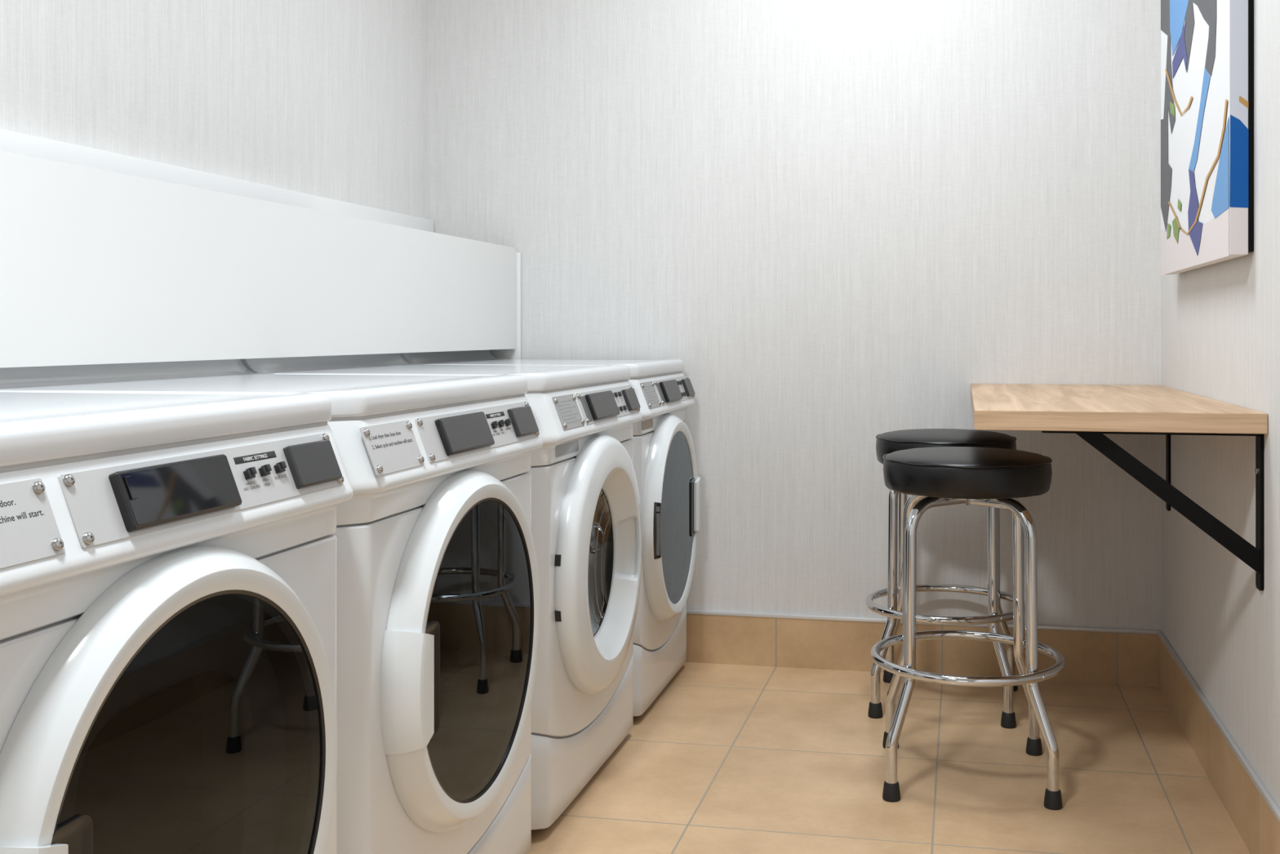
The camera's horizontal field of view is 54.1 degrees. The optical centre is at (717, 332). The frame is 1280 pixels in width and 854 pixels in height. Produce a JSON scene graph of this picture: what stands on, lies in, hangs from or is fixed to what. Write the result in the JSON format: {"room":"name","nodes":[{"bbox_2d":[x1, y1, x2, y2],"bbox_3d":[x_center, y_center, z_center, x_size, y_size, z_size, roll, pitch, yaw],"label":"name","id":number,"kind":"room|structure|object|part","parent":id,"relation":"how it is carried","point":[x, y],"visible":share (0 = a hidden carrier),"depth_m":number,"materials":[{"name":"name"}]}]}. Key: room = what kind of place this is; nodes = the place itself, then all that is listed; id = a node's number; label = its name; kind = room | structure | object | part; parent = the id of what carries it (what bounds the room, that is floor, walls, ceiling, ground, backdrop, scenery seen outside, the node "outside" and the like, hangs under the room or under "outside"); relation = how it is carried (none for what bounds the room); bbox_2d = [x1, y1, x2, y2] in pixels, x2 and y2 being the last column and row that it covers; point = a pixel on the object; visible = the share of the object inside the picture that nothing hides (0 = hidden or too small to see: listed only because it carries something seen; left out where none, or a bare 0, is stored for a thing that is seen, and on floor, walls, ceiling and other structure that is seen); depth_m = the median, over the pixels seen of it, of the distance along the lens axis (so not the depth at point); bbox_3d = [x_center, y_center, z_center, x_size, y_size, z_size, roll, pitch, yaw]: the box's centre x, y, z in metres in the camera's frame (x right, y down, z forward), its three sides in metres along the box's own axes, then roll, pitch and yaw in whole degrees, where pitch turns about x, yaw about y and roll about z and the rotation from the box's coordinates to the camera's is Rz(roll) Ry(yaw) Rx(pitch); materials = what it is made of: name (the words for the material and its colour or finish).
{"room":"laundry","nodes":[
{"label":"laundry","id":0,"kind":"room"},
{"bbox_2d":[0,0,425,218],"bbox_3d":[-1.496,-0.325,1.318,0.100,2.650,5.609,0,0,11],"label":"wall","id":1,"kind":"structure","parent":0,"point":[322,98],"depth_m":2.93,"materials":[{"name":"paint"}]},
{"bbox_2d":[425,0,1161,630],"bbox_3d":[0.175,-0.325,3.796,2.223,2.650,0.100,0,0,11],"label":"wall","id":2,"kind":"structure","parent":0,"point":[842,220],"depth_m":3.71,"materials":[{"name":"paint"}]},
{"bbox_2d":[685,613,1158,686],"bbox_3d":[0.543,0.927,3.668,1.451,0.146,0.010,0,0,11],"label":"baseboard","id":3,"kind":"structure","parent":2,"relation":"attached to","point":[1090,657],"depth_m":3.68,"materials":[{"name":"tile"}]},
{"bbox_2d":[686,609,1161,635],"bbox_3d":[0.543,0.848,3.667,1.451,0.012,0.012,0,0,11],"label":"trim","id":4,"kind":"structure","parent":2,"relation":"attached to","point":[688,611],"depth_m":3.68,"materials":[{"name":"silver metal"}]},
{"bbox_2d":[527,662,1249,853],"bbox_3d":[-0.356,1.050,1.094,2.423,0.100,5.609,0,0,11],"label":"floor","id":5,"kind":"structure","parent":0,"point":[726,758],"depth_m":2.81,"materials":[{"name":"tile"}]},
{"bbox_2d":[0,391,353,853],"bbox_3d":[-0.876,0.503,1.368,0.752,0.994,0.745,0,0,11],"label":"washing machine","id":6,"kind":"object","parent":5,"relation":"on","point":[168,562],"visible":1,"depth_m":1.25,"materials":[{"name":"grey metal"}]},
{"bbox_3d":[-0.605,0.163,1.037,0.028,0.067,0.151,0,0,11],"label":"instruction plate","id":7,"kind":"part","parent":6,"relation":"part of","materials":[{"name":"silver metal"}]},
{"bbox_3d":[-0.582,0.508,1.033,0.084,0.175,0.040,0,0,-36],"label":"door handle","id":8,"kind":"part","parent":6,"relation":"part of","materials":[{"name":"white plastic"}]},
{"bbox_3d":[-0.589,0.562,1.311,0.061,0.595,0.745,0,0,11],"label":"panel","id":9,"kind":"part","parent":6,"relation":"part of","materials":[{"name":"white metal"}]},
{"bbox_3d":[-0.544,0.508,1.289,0.052,0.567,0.567,0,0,11],"label":"door","id":10,"kind":"part","parent":6,"relation":"part of","materials":[{"name":"white plastic"}]},
{"bbox_3d":[-0.525,0.508,1.285,0.001,0.473,0.473,0,0,11],"label":"door glass","id":11,"kind":"part","parent":6,"relation":"part of","materials":[{"name":"black glass"}]},
{"bbox_3d":[-0.540,0.163,1.369,0.028,0.067,0.485,0,0,11],"label":"control plate","id":12,"kind":"part","parent":6,"relation":"part of","materials":[{"name":"silver metal"}]},
{"bbox_2d":[0,128,521,367],"bbox_3d":[-1.241,0.323,1.521,0.320,1.354,4.907,0,0,11],"label":"panel","id":13,"kind":"object","parent":5,"relation":"on","point":[106,257],"visible":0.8,"depth_m":2.35,"materials":[{"name":"white laminate"}]},
{"bbox_2d":[0,359,542,853],"bbox_3d":[-0.732,0.503,2.103,0.752,0.994,0.743,0,0,11],"label":"washing machine","id":14,"kind":"object","parent":5,"relation":"on","point":[438,604],"visible":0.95,"depth_m":1.88,"materials":[{"name":"grey metal"}]},
{"bbox_3d":[-0.460,0.163,1.774,0.028,0.067,0.151,0,0,11],"label":"instruction plate","id":15,"kind":"part","parent":14,"relation":"part of","materials":[{"name":"silver metal"}]},
{"bbox_3d":[-0.437,0.508,1.771,0.084,0.175,0.040,0,0,-36],"label":"door handle","id":16,"kind":"part","parent":14,"relation":"part of","materials":[{"name":"white plastic"}]},
{"bbox_3d":[-0.444,0.562,2.046,0.061,0.595,0.743,0,0,11],"label":"panel","id":17,"kind":"part","parent":14,"relation":"part of","materials":[{"name":"white metal"}]},
{"bbox_3d":[-0.399,0.508,2.027,0.052,0.567,0.567,0,0,11],"label":"door","id":18,"kind":"part","parent":14,"relation":"part of","materials":[{"name":"white plastic"}]},
{"bbox_3d":[-0.395,0.163,2.107,0.028,0.067,0.485,0,0,11],"label":"control plate","id":19,"kind":"part","parent":14,"relation":"part of","materials":[{"name":"silver metal"}]},
{"bbox_3d":[-0.380,0.508,2.023,0.001,0.473,0.473,0,0,11],"label":"door glass","id":20,"kind":"part","parent":14,"relation":"part of","materials":[{"name":"black glass"}]},
{"bbox_3d":[-0.444,0.881,2.046,0.061,0.202,0.743,0,0,11],"label":"toe panel","id":21,"kind":"part","parent":14,"relation":"part of","materials":[{"name":"white ceramic"}]},
{"bbox_2d":[240,352,642,830],"bbox_3d":[-0.589,0.503,2.842,0.749,0.994,0.728,0,0,11],"label":"washing machine","id":22,"kind":"object","parent":5,"relation":"on","point":[587,527],"visible":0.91,"depth_m":2.62,"materials":[{"name":"grey metal"}]},
{"bbox_3d":[-0.315,0.239,2.573,0.013,0.028,0.158,0,0,11],"label":"detergent drawer","id":23,"kind":"part","parent":22,"relation":"part of","materials":[{"name":"white plastic"}]},
{"bbox_3d":[-0.306,0.163,2.562,0.028,0.067,0.138,0,0,11],"label":"instruction plate","id":24,"kind":"part","parent":22,"relation":"part of","materials":[{"name":"silver metal"}]},
{"bbox_3d":[-0.299,0.562,2.785,0.061,0.595,0.728,0,0,11],"label":"panel","id":25,"kind":"part","parent":22,"relation":"part of","materials":[{"name":"white metal"}]},
{"bbox_3d":[-0.299,0.881,2.785,0.061,0.202,0.728,0,0,11],"label":"toe panel","id":26,"kind":"part","parent":22,"relation":"part of","materials":[{"name":"white ceramic"}]},
{"bbox_3d":[-0.254,0.508,2.763,0.061,0.562,0.562,0,0,11],"label":"door","id":27,"kind":"part","parent":22,"relation":"part of","materials":[{"name":"white plastic"}]},
{"bbox_3d":[-0.297,0.508,2.772,0.039,0.333,0.333,0,0,11],"label":"door glass","id":28,"kind":"part","parent":22,"relation":"part of","materials":[{"name":"black glass"}]},
{"bbox_3d":[-0.247,0.163,2.860,0.028,0.067,0.440,0,0,11],"label":"control plate","id":29,"kind":"part","parent":22,"relation":"part of","materials":[{"name":"silver metal"}]},
{"bbox_2d":[402,349,701,716],"bbox_3d":[-0.460,0.503,3.518,0.752,0.994,0.636,0,0,11],"label":"washing machine","id":30,"kind":"object","parent":5,"relation":"on","point":[669,486],"visible":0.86,"depth_m":3.34,"materials":[{"name":"grey metal"}]},
{"bbox_3d":[-0.189,0.239,3.241,0.013,0.028,0.128,0,0,11],"label":"detergent drawer","id":31,"kind":"part","parent":30,"relation":"part of","materials":[{"name":"white plastic"}]},
{"bbox_3d":[-0.174,0.163,3.255,0.028,0.067,0.130,0,0,11],"label":"instruction plate","id":32,"kind":"part","parent":30,"relation":"part of","materials":[{"name":"silver metal"}]},
{"bbox_3d":[-0.172,0.562,3.463,0.061,0.595,0.636,0,0,11],"label":"panel","id":33,"kind":"part","parent":30,"relation":"part of","materials":[{"name":"white metal"}]},
{"bbox_3d":[-0.172,0.881,3.463,0.061,0.202,0.636,0,0,11],"label":"toe panel","id":34,"kind":"part","parent":30,"relation":"part of","materials":[{"name":"white ceramic"}]},
{"bbox_3d":[-0.126,0.508,3.444,0.052,0.567,0.530,0,0,11],"label":"door","id":35,"kind":"part","parent":30,"relation":"part of","materials":[{"name":"white plastic"}]},
{"bbox_3d":[-0.121,0.163,3.535,0.028,0.067,0.414,0,0,11],"label":"control plate","id":36,"kind":"part","parent":30,"relation":"part of","materials":[{"name":"silver metal"}]},
{"bbox_3d":[-0.108,0.508,3.441,0.002,0.473,0.442,0,0,11],"label":"door glass","id":37,"kind":"part","parent":30,"relation":"part of","materials":[{"name":"grey glass"}]},
{"bbox_3d":[-0.070,0.508,3.680,0.039,0.175,0.081,0,0,-34],"label":"door handle","id":38,"kind":"part","parent":30,"relation":"part of","materials":[{"name":"white plastic"}]},
{"bbox_2d":[865,428,1025,728],"bbox_3d":[0.616,0.632,3.374,0.431,0.735,0.431,0,0,14],"label":"bar stool","id":39,"kind":"object","parent":5,"relation":"on","point":[887,442],"visible":0.7,"depth_m":3.27,"materials":[{"name":"silver metal"}]},
{"bbox_3d":[0.508,0.675,3.310,0.251,0.630,0.025,0,0,-31],"label":"leg","id":40,"kind":"part","parent":39,"relation":"part of","materials":[{"name":"silver metal"}]},
{"bbox_3d":[0.552,0.675,3.482,0.025,0.629,0.251,0,0,-31],"label":"leg","id":41,"kind":"part","parent":39,"relation":"part of","materials":[{"name":"silver metal"}]},
{"bbox_3d":[0.616,0.310,3.374,0.374,0.090,0.374,0,0,14],"label":"seat","id":42,"kind":"part","parent":39,"relation":"part of","materials":[{"name":"black leather"}]},
{"bbox_3d":[0.680,0.675,3.267,0.025,0.629,0.251,0,0,-31],"label":"leg","id":43,"kind":"part","parent":39,"relation":"part of","materials":[{"name":"silver metal"}]},
{"bbox_3d":[0.724,0.675,3.439,0.251,0.630,0.025,0,0,-31],"label":"leg","id":44,"kind":"part","parent":39,"relation":"part of","materials":[{"name":"silver metal"}]},
{"bbox_2d":[870,446,1065,809],"bbox_3d":[0.562,0.632,2.821,0.444,0.735,0.444,0,0,8],"label":"bar stool","id":45,"kind":"object","parent":5,"relation":"on","point":[937,476],"visible":1,"depth_m":2.69,"materials":[{"name":"silver metal"}]},
{"bbox_3d":[0.486,0.675,2.921,0.025,0.629,0.251,0,0,-37],"label":"leg","id":46,"kind":"part","parent":45,"relation":"part of","materials":[{"name":"silver metal"}]},
{"bbox_3d":[0.463,0.675,2.745,0.251,0.630,0.025,0,0,-37],"label":"leg","id":47,"kind":"part","parent":45,"relation":"part of","materials":[{"name":"silver metal"}]},
{"bbox_3d":[0.562,0.310,2.821,0.374,0.090,0.374,0,0,8],"label":"seat","id":48,"kind":"part","parent":45,"relation":"part of","materials":[{"name":"black leather"}]},
{"bbox_3d":[0.639,0.675,2.722,0.025,0.629,0.251,0,0,-37],"label":"leg","id":49,"kind":"part","parent":45,"relation":"part of","materials":[{"name":"silver metal"}]},
{"bbox_3d":[0.662,0.675,2.898,0.251,0.630,0.025,0,0,-37],"label":"leg","id":50,"kind":"part","parent":45,"relation":"part of","materials":[{"name":"silver metal"}]},
{"bbox_2d":[1161,0,1279,808],"bbox_3d":[0.783,-0.325,0.870,0.100,2.650,5.609,0,0,11],"label":"wall","id":51,"kind":"structure","parent":0,"point":[1220,321],"depth_m":2.57,"materials":[{"name":"paint"}]},
{"bbox_2d":[970,383,1267,434],"bbox_3d":[0.874,0.168,2.964,0.528,0.038,1.260,0,0,11],"label":"table","id":52,"kind":"object","parent":51,"relation":"attached to","point":[995,406],"visible":1,"depth_m":2.39,"materials":[{"name":"brown wood"}]},
{"bbox_2d":[1041,431,1263,591],"bbox_3d":[0.826,0.335,2.386,0.400,0.296,0.040,0,0,11],"label":"bracket","id":53,"kind":"object","parent":51,"relation":"attached to","point":[1252,556],"visible":0.81,"depth_m":2.35,"materials":[{"name":"black metal"}]},
{"bbox_3d":[0.823,0.191,2.386,0.394,0.006,0.040,0,0,11],"label":"table arm","id":54,"kind":"part","parent":53,"relation":"part of","materials":[{"name":"black metal"}]},
{"bbox_3d":[1.019,0.335,2.348,0.006,0.296,0.040,0,0,11],"label":"wall arm","id":55,"kind":"part","parent":53,"relation":"part of","materials":[{"name":"black metal"}]},
{"bbox_2d":[1165,435,1170,511],"bbox_3d":[1.031,0.335,3.431,0.400,0.296,0.040,0,0,11],"label":"bracket","id":56,"kind":"object","parent":51,"relation":"attached to","point":[1167,437],"visible":0.12,"depth_m":3.38,"materials":[{"name":"black metal"}]},
{"bbox_2d":[1160,0,1253,275],"bbox_3d":[1.093,-0.567,2.827,0.047,0.837,0.851,0,0,11],"label":"wall art","id":57,"kind":"object","parent":51,"relation":"attached to","point":[1207,46],"visible":1,"depth_m":2.64,"materials":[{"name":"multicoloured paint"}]},
{"bbox_3d":[1.111,-0.568,2.824,0.010,0.823,0.842,0,0,11],"label":"backing frame","id":58,"kind":"part","parent":57,"relation":"part of","materials":[{"name":"black wood"}]},
{"bbox_2d":[1157,631,1279,823],"bbox_3d":[0.727,0.848,0.875,0.012,0.012,5.396,0,0,11],"label":"trim","id":59,"kind":"structure","parent":51,"relation":"attached to","point":[1271,803],"depth_m":2.62,"materials":[{"name":"silver metal"}]},
{"bbox_2d":[1158,636,1279,853],"bbox_3d":[0.728,0.927,0.875,0.010,0.146,5.399,0,0,11],"label":"baseboard","id":60,"kind":"structure","parent":51,"relation":"attached to","point":[1259,828],"depth_m":2.67,"materials":[{"name":"tile"}]}
]}

